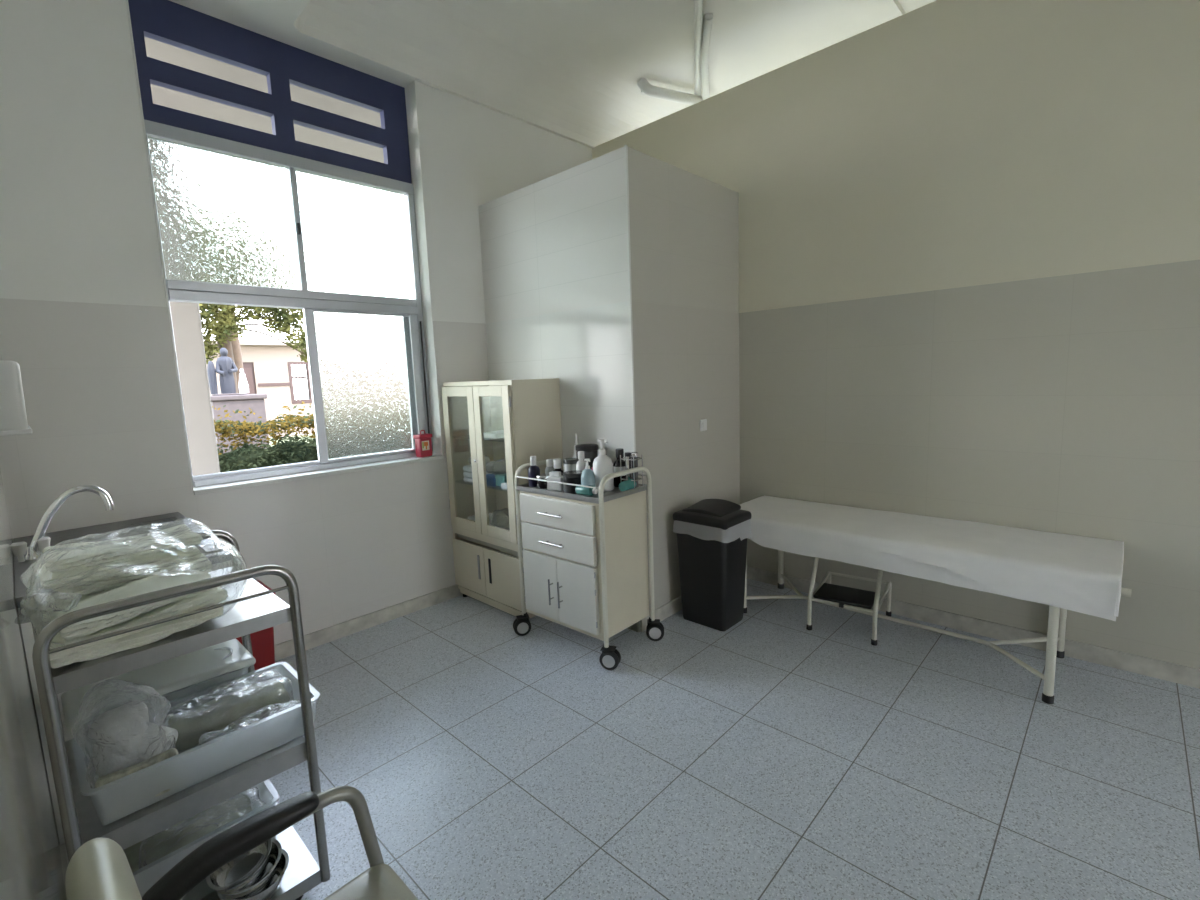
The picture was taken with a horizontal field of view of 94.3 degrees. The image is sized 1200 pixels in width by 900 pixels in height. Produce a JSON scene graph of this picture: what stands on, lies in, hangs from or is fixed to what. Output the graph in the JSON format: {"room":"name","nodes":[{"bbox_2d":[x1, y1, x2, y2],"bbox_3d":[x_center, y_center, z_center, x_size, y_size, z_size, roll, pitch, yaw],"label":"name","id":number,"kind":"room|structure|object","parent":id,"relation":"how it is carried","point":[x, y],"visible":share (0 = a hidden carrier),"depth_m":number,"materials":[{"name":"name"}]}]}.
{"room":"examination room","nodes":[
{"label":"examination room","id":0,"kind":"room"},
{"bbox_2d":[0,0,591,454],"bbox_3d":[-0.384,-1.117,4.458,0.240,4.000,6.662,5,10,43],"label":"wall","id":1,"kind":"structure","parent":0,"point":[78,224],"depth_m":2.42,"materials":[{"name":"paint"}]},
{"bbox_2d":[0,298,488,644],"bbox_3d":[-1.582,0.185,3.128,0.005,1.855,2.397,5,10,43],"label":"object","id":2,"kind":"structure","parent":1,"relation":"attached to","point":[100,387],"depth_m":2.63,"materials":[{"name":"paint"}]},
{"bbox_2d":[126,0,432,490],"bbox_3d":[-1.617,-1.032,3.103,0.183,2.305,1.369,5,10,43],"label":"window","id":3,"kind":"structure","parent":1,"relation":"in","point":[246,216],"depth_m":3.10,"materials":[{"name":"glass"}]},
{"bbox_2d":[193,454,443,494],"bbox_3d":[-1.539,0.123,3.225,0.117,0.022,1.363,5,10,43],"label":"sill","id":4,"kind":"structure","parent":1,"relation":"attached to","point":[326,472],"depth_m":3.08,"materials":[{"name":"white ceramic"}]},
{"bbox_2d":[413,430,432,457],"bbox_3d":[-1.151,-0.044,3.630,0.072,0.176,0.104,3,9,35],"label":"sharps container","id":5,"kind":"object","parent":4,"relation":"on","point":[423,443],"visible":1,"depth_m":3.60,"materials":[{"name":"plastic"}]},
{"bbox_2d":[274,584,462,660],"bbox_3d":[-1.544,1.062,3.237,0.012,0.085,2.387,5,10,43],"label":"baseboard","id":6,"kind":"structure","parent":1,"relation":"attached to","point":[285,649],"depth_m":3.37,"materials":[{"name":"tile"}]},
{"bbox_2d":[169,0,935,147],"bbox_3d":[1.802,-2.549,2.129,6.420,0.710,6.662,5,10,43],"label":"ceiling","id":7,"kind":"structure","parent":0,"point":[572,70],"depth_m":3.46,"materials":[{"name":"paint"}]},
{"bbox_2d":[637,78,702,104],"bbox_3d":[0.575,-2.689,4.194,0.642,0.129,0.088,-5,8,-22],"label":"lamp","id":8,"kind":"object","parent":7,"relation":"attached to","point":[644,85],"visible":0.94,"depth_m":4.14,"materials":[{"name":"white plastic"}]},
{"bbox_2d":[694,0,702,95],"bbox_3d":[0.630,-2.631,3.573,0.052,0.052,1.464,-1,8,10],"label":"ceiling pipe","id":9,"kind":"object","parent":7,"relation":"attached to","point":[698,4],"visible":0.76,"depth_m":3.58,"materials":[{"name":"white metal"}]},
{"bbox_2d":[701,13,712,99],"bbox_3d":[0.726,-2.650,3.824,0.072,0.097,0.978,-1,8,10],"label":"ceiling pipe","id":10,"kind":"object","parent":7,"relation":"attached to","point":[708,18],"visible":0.94,"depth_m":3.65,"materials":[{"name":"white metal"}]},
{"bbox_2d":[478,147,738,322],"bbox_3d":[0.094,-0.371,3.897,1.316,2.634,1.140,5,10,43],"label":"wall","id":11,"kind":"structure","parent":0,"point":[558,242],"depth_m":3.27,"materials":[{"name":"white paint"}]},
{"bbox_2d":[485,301,632,478],"bbox_3d":[-0.281,0.084,3.534,1.316,1.855,0.005,5,10,43],"label":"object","id":12,"kind":"structure","parent":11,"relation":"attached to","point":[587,349],"depth_m":3.29,"materials":[{"name":"white paint"}]},
{"bbox_2d":[624,145,640,631],"bbox_3d":[0.181,-0.261,3.035,0.012,2.635,0.012,5,10,43],"label":"trim","id":13,"kind":"structure","parent":11,"relation":"attached to","point":[625,146],"depth_m":2.96,"materials":[{"name":"white paint"}]},
{"bbox_2d":[632,301,739,611],"bbox_3d":[0.586,0.058,3.494,0.005,1.855,1.135,5,10,43],"label":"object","id":14,"kind":"structure","parent":11,"relation":"attached to","point":[686,359],"depth_m":3.38,"materials":[{"name":"paint"}]},
{"bbox_2d":[700,419,706,430],"bbox_3d":[0.658,-0.158,3.537,0.014,0.072,0.074,5,10,43],"label":"switch plate","id":15,"kind":"object","parent":14,"relation":"attached to","point":[703,423],"visible":1,"depth_m":3.53,"materials":[{"name":"white plastic"}]},
{"bbox_2d":[269,578,1199,899],"bbox_3d":[1.935,1.122,2.613,6.420,0.120,6.662,5,10,43],"label":"floor","id":16,"kind":"structure","parent":0,"point":[767,756],"depth_m":2.09,"materials":[{"name":"tile"}]},
{"bbox_2d":[13,512,235,844],"bbox_3d":[-1.831,0.801,2.189,0.993,0.897,0.547,5,10,43],"label":"sink","id":17,"kind":"object","parent":16,"relation":"on","point":[57,537],"depth_m":1.96,"materials":[{"name":"silver metal"}]},
{"bbox_2d":[10,485,113,561],"bbox_3d":[-1.953,0.257,2.028,0.063,0.241,0.284,5,10,43],"label":"faucet","id":18,"kind":"object","parent":17,"relation":"on","point":[39,542],"visible":0.96,"depth_m":1.99,"materials":[{"name":"silver metal"}]},
{"bbox_2d":[13,512,231,607],"bbox_3d":[-1.846,0.375,2.133,0.993,0.030,0.547,5,10,43],"label":"countertop","id":19,"kind":"structure","parent":17,"relation":"on","point":[57,537],"depth_m":2.25,"materials":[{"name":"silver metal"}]},
{"bbox_2d":[26,530,330,899],"bbox_3d":[-1.156,0.800,1.544,0.575,1.017,0.497,5,10,43],"label":"trolley","id":20,"kind":"object","parent":16,"relation":"on","point":[257,608],"visible":0.52,"depth_m":1.35,"materials":[{"name":"silver metal"}]},
{"bbox_2d":[42,609,51,625],"bbox_3d":[-1.300,0.405,1.538,0.226,0.059,0.342,5,11,43],"label":"gown","id":21,"kind":"object","parent":20,"relation":"on","point":[44,620],"visible":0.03,"depth_m":1.40,"materials":[{"name":"green fabric"}]},
{"bbox_2d":[46,573,210,620],"bbox_3d":[-1.304,0.370,1.548,0.228,0.059,0.336,5,11,43],"label":"gown","id":22,"kind":"object","parent":21,"relation":"on","point":[93,594],"visible":0.15,"depth_m":1.42,"materials":[{"name":"green fabric"}]},
{"bbox_2d":[52,553,211,603],"bbox_3d":[-1.294,0.337,1.547,0.226,0.060,0.330,5,11,43],"label":"gown","id":23,"kind":"object","parent":22,"relation":"on","point":[86,587],"visible":0.27,"depth_m":1.44,"materials":[{"name":"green fabric"}]},
{"bbox_2d":[38,545,200,588],"bbox_3d":[-1.304,0.307,1.524,0.227,0.061,0.324,5,11,43],"label":"gown","id":24,"kind":"object","parent":23,"relation":"on","point":[56,578],"visible":0.47,"depth_m":1.45,"materials":[{"name":"green fabric"}]},
{"bbox_2d":[43,524,202,571],"bbox_3d":[-1.308,0.272,1.536,0.228,0.059,0.319,5,11,43],"label":"gown","id":25,"kind":"object","parent":24,"relation":"on","point":[75,559],"visible":0.77,"depth_m":1.49,"materials":[{"name":"green fabric"}]},
{"bbox_2d":[14,518,246,646],"bbox_3d":[-1.212,0.336,1.456,0.516,0.209,0.452,5,10,43],"label":"plastic bag","id":26,"kind":"object","parent":20,"relation":"on","point":[48,552],"visible":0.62,"depth_m":1.42,"materials":[{"name":"clear plastic"}]},
{"bbox_2d":[49,603,222,667],"bbox_3d":[-1.116,0.426,1.344,0.229,0.056,0.316,5,11,43],"label":"gown","id":27,"kind":"object","parent":20,"relation":"on","point":[58,659],"visible":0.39,"depth_m":1.26,"materials":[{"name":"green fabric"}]},
{"bbox_2d":[65,575,227,646],"bbox_3d":[-1.107,0.389,1.363,0.230,0.057,0.306,5,11,43],"label":"gown","id":28,"kind":"object","parent":27,"relation":"on","point":[197,602],"visible":0.37,"depth_m":1.31,"materials":[{"name":"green fabric"}]},
{"bbox_2d":[54,570,217,639],"bbox_3d":[-1.123,0.361,1.357,0.232,0.057,0.294,5,11,43],"label":"gown","id":29,"kind":"object","parent":28,"relation":"on","point":[156,582],"visible":0.66,"depth_m":1.32,"materials":[{"name":"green fabric"}]},
{"bbox_2d":[61,639,255,731],"bbox_3d":[-1.285,0.723,1.649,0.212,0.148,0.430,5,10,43],"label":"lidded box","id":30,"kind":"object","parent":20,"relation":"on","point":[230,659],"visible":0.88,"depth_m":1.62,"materials":[{"name":"plastic"}]},
{"bbox_2d":[41,566,290,693],"bbox_3d":[-1.168,0.445,1.498,0.530,0.038,0.459,5,10,43],"label":"shelf","id":31,"kind":"object","parent":20,"relation":"attached to","point":[249,616],"depth_m":1.34,"materials":[{"name":"silver metal"}]},
{"bbox_2d":[64,736,306,849],"bbox_3d":[-1.154,0.836,1.549,0.530,0.055,0.459,5,10,43],"label":"shelf","id":32,"kind":"object","parent":20,"relation":"attached to","point":[144,823],"depth_m":1.35,"materials":[{"name":"silver metal"}]},
{"bbox_2d":[72,662,319,825],"bbox_3d":[-1.060,0.759,1.496,0.320,0.099,0.499,5,10,43],"label":"plastic tub","id":33,"kind":"object","parent":20,"relation":"on","point":[115,800],"visible":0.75,"depth_m":1.39,"materials":[{"name":"white plastic"}]},
{"bbox_2d":[71,678,175,787],"bbox_3d":[-1.155,0.699,1.359,0.237,0.271,0.183,5,10,43],"label":"plastic bag","id":34,"kind":"object","parent":33,"relation":"in","point":[161,713],"visible":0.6,"depth_m":1.34,"materials":[{"name":"clear plastic"}]},
{"bbox_2d":[87,700,148,776],"bbox_3d":[-1.163,0.712,1.356,0.155,0.156,0.116,5,10,43],"label":"bundle","id":35,"kind":"object","parent":34,"relation":"in","point":[125,724],"visible":0.74,"depth_m":1.31,"materials":[{"name":"white fabric"}]},
{"bbox_2d":[137,722,177,759],"bbox_3d":[-1.103,0.717,1.369,0.097,0.092,0.076,-2,7,1],"label":"roll","id":36,"kind":"object","parent":34,"relation":"in","point":[152,731],"visible":0.56,"depth_m":1.35,"materials":[{"name":"white fabric"}]},
{"bbox_2d":[95,748,177,796],"bbox_3d":[-1.076,0.779,1.305,0.039,0.098,0.152,5,10,43],"label":"pack","id":37,"kind":"object","parent":33,"relation":"in","point":[103,780],"visible":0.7,"depth_m":1.29},
{"bbox_2d":[167,679,289,749],"bbox_3d":[-1.046,0.742,1.577,0.136,0.076,0.285,5,10,43],"label":"packet","id":38,"kind":"object","parent":33,"relation":"in","point":[233,707],"visible":0.72,"depth_m":1.54,"materials":[{"name":"clear plastic"}]},
{"bbox_2d":[163,669,293,753],"bbox_3d":[-1.048,0.734,1.571,0.172,0.115,0.310,5,10,43],"label":"plastic bag","id":39,"kind":"object","parent":38,"relation":"on","point":[274,670],"visible":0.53,"depth_m":1.58,"materials":[{"name":"clear plastic"}]},
{"bbox_2d":[199,700,299,744],"bbox_3d":[-0.933,0.760,1.500,0.099,0.085,0.250,5,10,43],"label":"plastic bag","id":40,"kind":"object","parent":33,"relation":"in","point":[295,703],"visible":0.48,"depth_m":1.50,"materials":[{"name":"clear plastic"}]},
{"bbox_2d":[133,779,279,899],"bbox_3d":[-1.202,1.108,1.615,0.405,0.177,0.407,5,10,43],"label":"plastic tub","id":41,"kind":"object","parent":20,"relation":"on","point":[148,875],"visible":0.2,"depth_m":1.48,"materials":[{"name":"white plastic"}]},
{"bbox_2d":[123,793,252,872],"bbox_3d":[-1.203,1.137,1.605,0.311,0.110,0.352,5,10,43],"label":"packet","id":42,"kind":"object","parent":41,"relation":"in","point":[132,852],"visible":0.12,"depth_m":1.58,"materials":[{"name":"clear plastic"}]},
{"bbox_2d":[139,786,266,868],"bbox_3d":[-1.102,1.074,1.560,0.173,0.103,0.298,5,10,43],"label":"plastic bag","id":43,"kind":"object","parent":41,"relation":"in","point":[257,790],"visible":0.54,"depth_m":1.55,"materials":[{"name":"clear plastic"}]},
{"bbox_2d":[217,849,288,899],"bbox_3d":[-0.929,1.169,1.502,0.165,0.066,0.166,5,10,43],"label":"steel bowl","id":44,"kind":"object","parent":20,"relation":"on","point":[270,891],"visible":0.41,"depth_m":1.48,"materials":[{"name":"silver metal"}]},
{"bbox_2d":[216,838,281,898],"bbox_3d":[-0.936,1.134,1.487,0.157,0.079,0.157,1,8,19],"label":"steel bowl","id":45,"kind":"object","parent":44,"relation":"in","point":[265,881],"visible":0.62,"depth_m":1.46,"materials":[{"name":"silver metal"}]},
{"bbox_2d":[206,839,271,891],"bbox_3d":[-0.945,1.100,1.466,0.149,0.092,0.146,0,8,19],"label":"steel bowl","id":46,"kind":"object","parent":45,"relation":"in","point":[242,872],"visible":0.71,"depth_m":1.48,"materials":[{"name":"silver metal"}]},
{"bbox_2d":[200,803,321,899],"bbox_3d":[-1.140,1.220,1.599,0.530,0.040,0.459,5,10,43],"label":"shelf","id":47,"kind":"object","parent":20,"relation":"attached to","point":[303,873],"depth_m":1.58,"materials":[{"name":"silver metal"}]},
{"bbox_2d":[65,785,417,899],"bbox_3d":[-0.427,0.950,0.859,0.555,0.813,0.486,5,10,43],"label":"armchair","id":48,"kind":"object","parent":16,"relation":"on","point":[99,869],"visible":1,"depth_m":0.96,"materials":[{"name":"beige plastic"}]},
{"bbox_2d":[236,580,275,669],"bbox_3d":[-1.731,0.928,2.750,0.250,0.490,0.215,5,10,43],"label":"waste bin","id":49,"kind":"object","parent":16,"relation":"on","point":[262,642],"visible":0.13,"depth_m":2.71,"materials":[{"name":"plastic"}]},
{"bbox_2d":[441,378,562,618],"bbox_3d":[-0.631,0.285,3.611,0.735,1.461,0.409,5,10,43],"label":"cabinet","id":50,"kind":"object","parent":16,"relation":"on","point":[528,411],"visible":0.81,"depth_m":3.46,"materials":[{"name":"beige metal"}]},
{"bbox_2d":[464,476,472,482],"bbox_3d":[-0.802,0.187,3.702,0.143,0.042,0.165,5,10,43],"label":"folded towel","id":51,"kind":"object","parent":50,"relation":"on","point":[466,479],"visible":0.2,"depth_m":3.66,"materials":[{"name":"white fabric"}]},
{"bbox_2d":[463,469,493,476],"bbox_3d":[-0.803,0.151,3.698,0.143,0.042,0.165,5,10,43],"label":"folded towel","id":52,"kind":"object","parent":51,"relation":"on","point":[465,473],"visible":0.34,"depth_m":3.67,"materials":[{"name":"white fabric"}]},
{"bbox_2d":[463,464,493,471],"bbox_3d":[-0.804,0.116,3.693,0.143,0.042,0.165,5,10,43],"label":"folded towel","id":53,"kind":"object","parent":52,"relation":"on","point":[468,468],"visible":0.54,"depth_m":3.67,"materials":[{"name":"white fabric"}]},
{"bbox_2d":[452,434,503,441],"bbox_3d":[-0.626,-0.084,3.581,0.703,0.006,0.333,5,10,43],"label":"shelf","id":54,"kind":"object","parent":50,"relation":"attached to","point":[454,436],"depth_m":3.66,"materials":[{"name":"clear glass"}]},
{"bbox_2d":[467,513,496,524],"bbox_3d":[-0.791,0.470,3.739,0.125,0.077,0.165,5,10,43],"label":"pack","id":55,"kind":"object","parent":50,"relation":"in","point":[490,514],"visible":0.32,"depth_m":3.72},
{"bbox_2d":[483,430,503,438],"bbox_3d":[-0.640,-0.103,3.582,0.181,0.031,0.201,5,10,43],"label":"stack","id":56,"kind":"object","parent":50,"relation":"on","point":[500,433],"visible":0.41,"depth_m":3.49,"materials":[{"name":"white plastic"}]},
{"bbox_2d":[486,473,502,486],"bbox_3d":[-0.667,0.189,3.573,0.176,0.061,0.165,5,10,43],"label":"pack","id":57,"kind":"object","parent":50,"relation":"on","point":[491,481],"visible":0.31,"depth_m":3.48},
{"bbox_2d":[486,459,505,474],"bbox_3d":[-0.638,0.109,3.541,0.170,0.099,0.153,5,10,43],"label":"plastic bag","id":58,"kind":"object","parent":57,"relation":"on","point":[499,460],"visible":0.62,"depth_m":3.54,"materials":[{"name":"clear plastic"}]},
{"bbox_2d":[490,508,509,529],"bbox_3d":[-0.611,0.446,3.585,0.209,0.135,0.166,5,10,43],"label":"plastic bag","id":59,"kind":"object","parent":50,"relation":"in","point":[496,511],"visible":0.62,"depth_m":3.58,"materials":[{"name":"plastic"}]},
{"bbox_2d":[495,473,506,486],"bbox_3d":[-0.574,0.186,3.499,0.103,0.080,0.156,5,10,43],"label":"pack","id":60,"kind":"object","parent":50,"relation":"on","point":[500,478],"visible":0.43,"depth_m":3.44},
{"bbox_2d":[501,483,506,489],"bbox_3d":[-0.561,0.218,3.377,0.069,0.048,0.062,5,10,43],"label":"pack","id":61,"kind":"object","parent":50,"relation":"on","point":[503,485],"visible":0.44,"depth_m":3.35},
{"bbox_2d":[513,458,663,669],"bbox_3d":[-0.083,0.571,3.102,0.754,0.987,0.533,5,10,41],"label":"trolley","id":62,"kind":"object","parent":16,"relation":"on","point":[583,559],"visible":0.96,"depth_m":2.92,"materials":[{"name":"beige metal"}]},
{"bbox_2d":[528,456,539,486],"bbox_3d":[-0.370,0.118,3.119,0.068,0.170,0.068,5,10,43],"label":"bottle","id":63,"kind":"object","parent":62,"relation":"on","point":[533,470],"visible":0.91,"depth_m":3.10,"materials":[{"name":"plastic"}]},
{"bbox_2d":[536,473,548,488],"bbox_3d":[-0.304,0.172,3.076,0.096,0.070,0.096,5,10,43],"label":"lidded jar","id":64,"kind":"object","parent":62,"relation":"on","point":[540,484],"visible":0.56,"depth_m":3.04,"materials":[{"name":"brown glass"}]},
{"bbox_2d":[545,459,554,472],"bbox_3d":[-0.286,0.122,3.179,0.056,0.140,0.056,5,10,43],"label":"bottle","id":65,"kind":"object","parent":62,"relation":"on","point":[549,462],"visible":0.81,"depth_m":3.16,"materials":[{"name":"grey plastic"}]},
{"bbox_2d":[547,471,563,490],"bbox_3d":[-0.231,0.166,3.001,0.090,0.097,0.070,2,8,26],"label":"lidded jar","id":66,"kind":"object","parent":62,"relation":"on","point":[556,476],"visible":0.86,"depth_m":2.98,"materials":[{"name":"white plastic"}]},
{"bbox_2d":[553,459,563,475],"bbox_3d":[-0.235,0.125,3.116,0.070,0.148,0.070,5,10,43],"label":"bottle","id":67,"kind":"object","parent":62,"relation":"on","point":[557,463],"visible":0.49,"depth_m":3.09,"materials":[{"name":"white plastic"}]},
{"bbox_2d":[563,458,578,471],"bbox_3d":[-0.157,0.123,3.097,0.090,0.150,0.090,5,10,43],"label":"canister","id":68,"kind":"object","parent":62,"relation":"on","point":[569,463],"visible":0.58,"depth_m":3.05,"materials":[{"name":"grey plastic"}]},
{"bbox_2d":[562,470,581,493],"bbox_3d":[-0.133,0.168,2.922,0.124,0.105,0.124,5,10,43],"label":"lidded jar","id":69,"kind":"object","parent":62,"relation":"on","point":[574,476],"visible":0.66,"depth_m":2.87,"materials":[{"name":"black plastic"}]},
{"bbox_2d":[572,434,577,457],"bbox_3d":[-0.136,0.041,3.258,0.064,0.270,0.064,5,10,43],"label":"bottle","id":70,"kind":"object","parent":62,"relation":"on","point":[576,441],"visible":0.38,"depth_m":3.24,"materials":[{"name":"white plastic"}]},
{"bbox_2d":[576,451,585,470],"bbox_3d":[-0.099,0.106,3.025,0.063,0.198,0.063,5,10,43],"label":"bottle","id":71,"kind":"object","parent":62,"relation":"on","point":[581,463],"visible":0.5,"depth_m":3.00,"materials":[{"name":"white plastic"}]},
{"bbox_2d":[575,444,597,468],"bbox_3d":[-0.072,0.076,3.197,0.130,0.212,0.130,5,10,43],"label":"lidded jar","id":72,"kind":"object","parent":62,"relation":"on","point":[590,450],"visible":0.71,"depth_m":3.14,"materials":[{"name":"plastic"}]},
{"bbox_2d":[575,484,597,495],"bbox_3d":[-0.065,0.204,2.831,0.119,0.052,0.051,3,9,36],"label":"bottle","id":73,"kind":"object","parent":62,"relation":"on","point":[579,490],"visible":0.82,"depth_m":2.81,"materials":[{"name":"teal plastic"}]},
{"bbox_2d":[581,459,594,494],"bbox_3d":[-0.062,0.136,2.848,0.074,0.184,0.074,5,10,43],"label":"pump bottle","id":74,"kind":"object","parent":62,"relation":"on","point":[587,476],"visible":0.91,"depth_m":2.82,"materials":[{"name":"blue plastic"}]},
{"bbox_2d":[591,439,613,491],"bbox_3d":[0.014,0.077,2.940,0.110,0.271,0.108,5,10,43],"label":"pump bottle","id":75,"kind":"object","parent":62,"relation":"on","point":[602,464],"visible":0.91,"depth_m":2.90,"materials":[{"name":"white plastic"}]},
{"bbox_2d":[613,448,625,486],"bbox_3d":[0.109,0.095,3.026,0.078,0.205,0.078,5,10,43],"label":"bottle","id":76,"kind":"object","parent":62,"relation":"on","point":[619,451],"visible":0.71,"depth_m":3.00,"materials":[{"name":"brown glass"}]},
{"bbox_2d":[619,479,635,490],"bbox_3d":[0.154,0.183,2.927,0.053,0.054,0.130,3,9,35],"label":"bottle","id":77,"kind":"object","parent":62,"relation":"on","point":[628,484],"visible":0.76,"depth_m":2.88,"materials":[{"name":"teal plastic"}]},
{"bbox_2d":[620,454,643,487],"bbox_3d":[0.169,0.114,2.961,0.094,0.180,0.081,5,10,41],"label":"rack","id":78,"kind":"object","parent":62,"relation":"on","point":[633,459],"visible":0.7,"depth_m":2.95,"materials":[{"name":"silver metal"}]},
{"bbox_2d":[625,452,631,479],"bbox_3d":[0.151,0.108,2.974,0.035,0.190,0.035,5,10,43],"label":"cylinder","id":79,"kind":"object","parent":78,"relation":"in","point":[627,454],"visible":0.67,"depth_m":2.96,"materials":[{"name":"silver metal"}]},
{"bbox_2d":[631,453,638,487],"bbox_3d":[0.185,0.111,2.943,0.035,0.190,0.035,5,10,43],"label":"cylinder","id":80,"kind":"object","parent":78,"relation":"in","point":[635,455],"visible":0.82,"depth_m":2.93,"materials":[{"name":"plastic"}]},
{"bbox_2d":[673,499,750,630],"bbox_3d":[0.663,0.660,3.292,0.376,0.709,0.306,5,10,43],"label":"waste bin","id":81,"kind":"object","parent":16,"relation":"on","point":[712,534],"visible":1,"depth_m":3.19,"materials":[{"name":"black plastic"}]},
{"bbox_2d":[806,557,891,645],"bbox_3d":[1.439,0.779,3.197,0.367,0.442,0.450,3,9,36],"label":"step stool","id":82,"kind":"object","parent":16,"relation":"on","point":[842,596],"visible":0.62,"depth_m":3.11,"materials":[{"name":"beige metal"}]},
{"bbox_2d":[743,550,1131,703],"bbox_3d":[1.600,0.713,3.004,1.805,0.611,0.576,5,10,43],"label":"bed","id":83,"kind":"object","parent":16,"relation":"on","point":[1055,638],"visible":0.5,"depth_m":2.73,"materials":[{"name":"white metal"}]},
{"bbox_2d":[740,496,1123,620],"bbox_3d":[1.570,0.491,2.983,1.792,0.185,0.607,5,10,43],"label":"sheet","id":84,"kind":"object","parent":83,"relation":"on","point":[1081,574],"visible":0.94,"depth_m":2.65,"materials":[{"name":"white fabric"}]},
{"bbox_2d":[592,0,1199,312],"bbox_3d":[2.205,-0.624,2.707,5.980,3.294,0.110,5,10,43],"label":"wall","id":85,"kind":"structure","parent":0,"point":[938,144],"depth_m":2.83,"materials":[{"name":"paint"}]},
{"bbox_2d":[628,566,1199,688],"bbox_3d":[1.832,1.043,2.454,5.963,0.085,1.152,5,10,43],"label":"baseboard","id":86,"kind":"structure","parent":85,"relation":"attached to","point":[1176,673],"depth_m":2.94,"materials":[{"name":"tile"}]},
{"bbox_2d":[739,260,1199,668],"bbox_3d":[2.669,0.138,2.310,4.664,1.855,0.005,5,10,43],"label":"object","id":87,"kind":"structure","parent":85,"relation":"attached to","point":[1064,404],"depth_m":2.84,"materials":[{"name":"paint"}]},
{"bbox_3d":[-0.341,-0.532,0.012,5.980,4.000,0.200,5,10,43],"label":"wall","id":88,"kind":"structure","parent":0,"visible":0},
{"bbox_2d":[0,361,32,435],"bbox_3d":[-1.261,-0.108,1.166,0.251,0.146,0.082,5,10,43],"label":"dispenser","id":89,"kind":"object","parent":88,"relation":"attached to","point":[13,417],"visible":1,"depth_m":1.09,"materials":[{"name":"white plastic"}]},
{"bbox_2d":[0,470,65,899],"bbox_3d":[-0.231,0.518,0.224,5.975,1.855,0.005,5,10,43],"label":"trim","id":90,"kind":"structure","parent":88,"relation":"attached to","point":[30,856],"depth_m":0.99,"materials":[{"name":"tile"}]},
{"bbox_2d":[58,835,68,899],"bbox_3d":[-0.193,1.394,0.345,5.975,0.085,0.012,5,10,43],"label":"baseboard","id":91,"kind":"structure","parent":88,"relation":"attached to","point":[64,858],"depth_m":1.67,"materials":[{"name":"stone"}]},
{"label":"outside","id":92,"kind":"structure","parent":0,"visible":0},
{"bbox_2d":[144,37,383,162],"bbox_3d":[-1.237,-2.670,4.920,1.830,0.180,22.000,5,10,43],"label":"ventilation openings","id":93,"kind":"structure","parent":92,"point":[155,49],"depth_m":3.87,"materials":[{"name":"grey paint"}]},
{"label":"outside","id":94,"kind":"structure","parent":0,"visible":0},
{"bbox_3d":[7.147,-0.475,13.991,1.780,0.200,90.000,5,10,43],"label":"floor","id":95,"kind":"structure","parent":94,"visible":0},
{"bbox_2d":[169,301,219,487],"bbox_3d":[-3.197,-0.644,4.058,0.320,3.470,0.490,5,10,43],"label":"pillar","id":96,"kind":"structure","parent":95,"relation":"on","point":[186,319],"depth_m":4.08,"materials":[{"name":"grey paint"}]},
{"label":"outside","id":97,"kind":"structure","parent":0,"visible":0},
{"bbox_2d":[269,434,313,446],"bbox_3d":[-13.366,-2.192,33.323,54.700,0.230,90.000,5,10,43],"label":"ground","id":98,"kind":"structure","parent":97,"point":[270,442],"depth_m":17.09,"materials":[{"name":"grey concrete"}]},
{"bbox_2d":[230,314,243,392],"bbox_3d":[-9.223,-3.027,13.617,4.723,6.342,3.047,-9,10,-43],"label":"tree","id":99,"kind":"object","parent":98,"relation":"on","point":[236,348],"visible":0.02,"depth_m":13.77,"materials":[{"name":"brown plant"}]},
{"bbox_2d":[211,393,269,452],"bbox_3d":[-6.733,-0.291,10.363,0.780,1.520,0.900,5,10,43],"label":"pedestal","id":100,"kind":"object","parent":98,"relation":"on","point":[243,402],"visible":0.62,"depth_m":10.05,"materials":[{"name":"stone"}]},
{"bbox_2d":[207,361,217,393],"bbox_3d":[-6.968,-1.302,10.015,0.109,0.590,0.132,5,10,43],"label":"statue","id":101,"kind":"object","parent":100,"relation":"on","point":[212,378],"visible":1,"depth_m":9.98,"materials":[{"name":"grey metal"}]},
{"bbox_2d":[215,348,237,393],"bbox_3d":[-6.804,-1.445,10.147,0.254,0.828,0.344,5,10,43],"label":"statue","id":102,"kind":"object","parent":100,"relation":"on","point":[224,364],"visible":0.98,"depth_m":10.10,"materials":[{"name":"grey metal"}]},
{"bbox_2d":[239,368,248,392],"bbox_3d":[-6.645,-1.289,10.363,0.160,0.450,0.160,5,10,43],"label":"statue","id":103,"kind":"object","parent":100,"relation":"on","point":[243,385],"visible":0.98,"depth_m":10.32,"materials":[{"name":"stone"}]},
{"bbox_2d":[199,303,307,392],"bbox_3d":[-7.881,-2.285,11.890,2.325,5.227,4.080,5,10,43],"label":"tree","id":104,"kind":"object","parent":98,"relation":"on","point":[216,317],"visible":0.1,"depth_m":12.00,"materials":[{"name":"green plant"}]},
{"bbox_2d":[206,341,314,437],"bbox_3d":[-11.180,-2.268,20.767,5.450,3.040,13.400,5,10,43],"label":"building","id":105,"kind":"structure","parent":98,"relation":"on","point":[273,369],"depth_m":17.97,"materials":[{"name":"beige paint"}]},
{"bbox_2d":[212,401,317,472],"bbox_3d":[-2.835,0.071,7.740,0.988,1.679,5.270,5,10,43],"label":"hedge","id":106,"kind":"object","parent":98,"relation":"on","point":[251,456],"visible":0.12,"depth_m":6.37,"materials":[{"name":"green plant"}]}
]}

